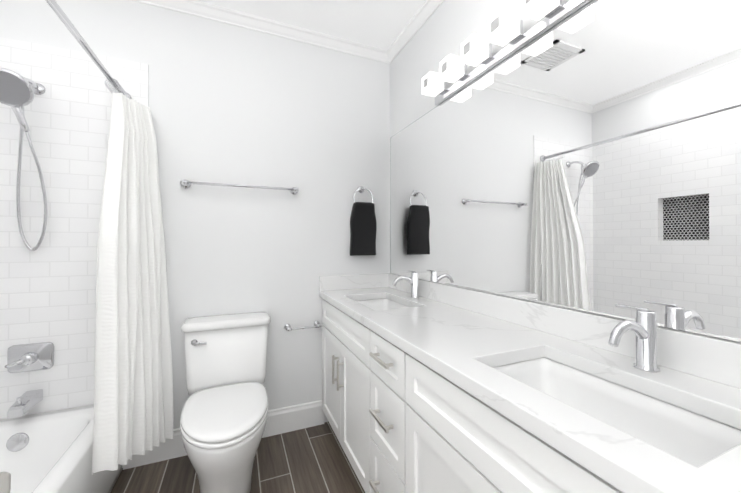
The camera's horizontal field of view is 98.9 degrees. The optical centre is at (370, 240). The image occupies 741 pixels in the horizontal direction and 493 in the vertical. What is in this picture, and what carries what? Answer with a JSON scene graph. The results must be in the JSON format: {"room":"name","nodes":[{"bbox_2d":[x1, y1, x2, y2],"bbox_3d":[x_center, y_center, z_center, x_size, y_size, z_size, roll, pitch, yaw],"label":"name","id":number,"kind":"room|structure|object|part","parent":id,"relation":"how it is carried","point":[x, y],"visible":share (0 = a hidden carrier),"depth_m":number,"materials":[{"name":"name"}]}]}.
{"room":"bathroom","nodes":[
{"label":"bathroom","id":0,"kind":"room"},
{"bbox_2d":[0,0,389,467],"bbox_3d":[-1.014,-0.075,1.954,2.677,2.655,0.100,0,0,-23],"label":"wall","id":1,"kind":"structure","parent":0,"point":[230,104],"depth_m":2.02,"materials":[{"name":"white paint"}]},
{"bbox_2d":[0,37,148,418],"bbox_3d":[-1.650,-0.054,1.626,0.850,1.890,0.008,0,0,-23],"label":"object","id":2,"kind":"structure","parent":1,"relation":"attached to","point":[48,290],"depth_m":1.64,"materials":[{"name":"white tile"}]},
{"bbox_2d":[0,68,46,250],"bbox_3d":[-1.641,-0.375,1.482,0.160,0.851,0.268,0,0,-23],"label":"shower head","id":3,"kind":"object","parent":2,"relation":"attached to","point":[18,91],"visible":1,"depth_m":1.47},
{"bbox_2d":[7,389,42,418],"bbox_3d":[-1.664,0.776,1.528,0.068,0.079,0.149,0,0,-23],"label":"tub spout","id":4,"kind":"object","parent":2,"relation":"attached to","point":[24,403],"visible":1,"depth_m":1.50,"materials":[{"name":"silver metal"}]},
{"bbox_2d":[5,342,53,372],"bbox_3d":[-1.689,0.585,1.562,0.172,0.136,0.070,0,0,-23],"label":"shower valve","id":5,"kind":"object","parent":2,"relation":"attached to","point":[29,357],"visible":1,"depth_m":1.58,"materials":[{"name":"silver metal"}]},
{"bbox_2d":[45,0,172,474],"bbox_3d":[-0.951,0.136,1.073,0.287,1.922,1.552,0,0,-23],"label":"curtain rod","id":6,"kind":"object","parent":2,"relation":"attached to","point":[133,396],"visible":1,"depth_m":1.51,"materials":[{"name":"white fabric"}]},
{"bbox_2d":[92,93,172,474],"bbox_3d":[-1.137,0.183,1.555,0.252,1.835,0.496,0,0,-23],"label":"shower curtain","id":7,"kind":"object","parent":6,"relation":"hanging from","point":[133,379],"depth_m":1.51,"materials":[{"name":"white fabric"}]},
{"bbox_2d":[123,400,323,469],"bbox_3d":[-0.837,1.173,1.958,1.126,0.160,0.016,0,0,-23],"label":"baseboard","id":8,"kind":"structure","parent":1,"relation":"attached to","point":[293,418],"depth_m":2.03,"materials":[{"name":"white paint"}]},
{"bbox_2d":[180,180,297,194],"bbox_3d":[-0.785,-0.332,1.957,0.682,0.051,0.076,0,0,-23],"label":"towel bar","id":9,"kind":"object","parent":1,"relation":"attached to","point":[186,184],"visible":1,"depth_m":1.91,"materials":[{"name":"silver metal"}]},
{"bbox_2d":[133,0,384,61],"bbox_3d":[-0.943,-1.372,1.912,2.250,0.060,0.050,0,0,-23],"label":"crown molding","id":10,"kind":"structure","parent":1,"relation":"attached to","point":[191,7],"depth_m":2.03,"materials":[{"name":"white paint"}]},
{"bbox_2d":[284,321,320,330],"bbox_3d":[-0.444,0.569,2.093,0.238,0.042,0.082,0,0,-23],"label":"toilet paper holder","id":11,"kind":"object","parent":1,"relation":"attached to","point":[317,324],"visible":1,"depth_m":2.08,"materials":[{"name":"silver metal"}]},
{"bbox_2d":[319,274,386,289],"bbox_3d":[-0.110,0.295,2.268,0.520,0.100,0.020,0,0,-23],"label":"backsplash","id":12,"kind":"structure","parent":1,"relation":"attached to","point":[338,282],"depth_m":2.24,"materials":[{"name":"white stone"}]},
{"bbox_2d":[350,186,376,255],"bbox_3d":[-0.053,-0.145,2.257,0.202,0.501,0.094,0,0,-23],"label":"towel ring","id":13,"kind":"object","parent":1,"relation":"attached to","point":[363,225],"visible":1,"depth_m":2.23,"materials":[{"name":"black fabric"}]},
{"bbox_2d":[111,422,364,492],"bbox_3d":[-0.510,1.295,0.757,2.677,0.100,2.680,0,0,-23],"label":"floor","id":14,"kind":"structure","parent":0,"point":[313,459],"depth_m":1.72,"materials":[{"name":"brown tile"}]},
{"bbox_2d":[0,405,121,492],"bbox_3d":[-1.403,1.056,0.896,0.738,0.380,1.510,0,0,-23],"label":"tub","id":15,"kind":"object","parent":14,"relation":"on","point":[49,452],"visible":0.9,"depth_m":1.49,"materials":[{"name":"white ceramic"}]},
{"bbox_2d":[180,312,270,492],"bbox_3d":[-0.727,0.849,1.607,0.458,0.804,0.743,0,0,-23],"label":"toilet","id":16,"kind":"object","parent":14,"relation":"on","point":[224,414],"visible":1,"depth_m":1.58,"materials":[{"name":"white ceramic"}]},
{"bbox_3d":[-0.920,0.546,1.700,0.077,0.032,0.030,0,0,-23],"label":"lever","id":17,"kind":"part","parent":16,"relation":"part of","materials":[{"name":"silver metal"}]},
{"bbox_3d":[-0.686,0.806,1.512,0.386,0.050,0.534,0,0,-23],"label":"seat","id":18,"kind":"part","parent":16,"relation":"part of","materials":[{"name":"white plastic"}]},
{"bbox_3d":[-0.830,0.642,1.851,0.458,0.387,0.218,0,0,-23],"label":"tank","id":19,"kind":"part","parent":16,"relation":"part of","materials":[{"name":"white ceramic"}]},
{"bbox_2d":[322,298,634,492],"bbox_3d":[0.303,0.814,1.289,0.564,0.870,2.138,0,0,-23],"label":"bathroom vanity","id":20,"kind":"object","parent":14,"relation":"on","point":[430,387],"depth_m":1.01,"materials":[{"name":"white paint"}]},
{"bbox_2d":[319,286,740,492],"bbox_3d":[0.315,0.358,1.292,0.541,0.041,2.148,0,0,-23],"label":"countertop","id":21,"kind":"structure","parent":20,"relation":"on","point":[466,345],"depth_m":0.76,"materials":[{"name":"white stone"}]},
{"bbox_2d":[359,298,406,309],"bbox_3d":[0.063,0.451,1.821,0.313,0.163,0.504,0,0,-23],"label":"sink","id":22,"kind":"object","parent":21,"relation":"in","point":[379,303],"depth_m":2.06,"materials":[{"name":"white ceramic"}]},
{"bbox_2d":[391,270,422,297],"bbox_3d":[0.201,0.264,1.904,0.175,0.157,0.097,0,0,-23],"label":"faucet","id":23,"kind":"object","parent":21,"relation":"on","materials":[{"name":"silver metal"}]},
{"bbox_2d":[495,354,740,453],"bbox_3d":[0.520,0.444,0.744,0.313,0.163,0.504,0,0,-23],"label":"sink","id":24,"kind":"object","parent":21,"relation":"in","point":[686,428],"depth_m":0.80,"materials":[{"name":"white ceramic"}]},
{"bbox_2d":[603,304,666,373],"bbox_3d":[0.658,0.256,0.827,0.175,0.157,0.097,0,0,-23],"label":"faucet","id":25,"kind":"object","parent":21,"relation":"on","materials":[{"name":"silver metal"}]},
{"bbox_2d":[196,0,425,50],"bbox_3d":[-0.510,-1.460,0.776,2.677,0.100,2.680,0,0,-23],"label":"ceiling","id":26,"kind":"structure","parent":0,"point":[380,24],"depth_m":1.97,"materials":[{"name":"white paint"}]},
{"bbox_2d":[390,0,740,342],"bbox_3d":[0.695,-0.080,1.224,0.100,2.655,2.580,0,0,-23],"label":"wall","id":27,"kind":"structure","parent":0,"point":[446,29],"depth_m":1.86,"materials":[{"name":"white paint"}]},
{"bbox_2d":[385,0,443,63],"bbox_3d":[0.606,-1.377,1.250,0.050,0.060,2.480,0,0,-23],"label":"crown molding","id":28,"kind":"structure","parent":27,"relation":"attached to","point":[422,15],"depth_m":2.04,"materials":[{"name":"white paint"}]},
{"bbox_2d":[422,0,591,104],"bbox_3d":[0.517,-0.829,1.336,0.143,0.106,0.985,0,0,-23],"label":"sconce","id":29,"kind":"object","parent":27,"relation":"attached to","point":[504,26],"visible":1,"depth_m":1.31,"materials":[{"name":"white glass"}]},
{"bbox_2d":[387,274,740,389],"bbox_3d":[0.554,0.289,1.394,0.021,0.100,2.148,0,0,-23],"label":"backsplash","id":30,"kind":"structure","parent":27,"relation":"attached to","point":[719,360],"depth_m":1.04,"materials":[{"name":"white stone"}]},
{"bbox_2d":[390,0,740,341],"bbox_3d":[0.582,-0.270,1.352,0.008,1.010,2.202,0,0,-23],"label":"mirror","id":31,"kind":"object","parent":27,"relation":"attached to","point":[586,158],"visible":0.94,"depth_m":1.01,"materials":[{"name":"clear glass"}]},
{"bbox_3d":[-0.053,-0.091,-0.440,2.577,2.655,0.100,0,0,-23],"label":"wall","id":32,"kind":"structure","parent":0,"visible":0},
{"bbox_3d":[-0.372,0.218,-0.046,0.038,2.018,0.840,0,0,-23],"label":"door","id":33,"kind":"structure","parent":32,"relation":"in","visible":0},
{"bbox_2d":[0,472,10,492],"bbox_3d":[-0.485,0.327,0.347,0.062,0.064,0.167,0,0,-23],"label":"door handle","id":34,"kind":"object","parent":33,"relation":"attached to","point":[5,482],"depth_m":0.42,"materials":[{"name":"silver metal"}]}
]}

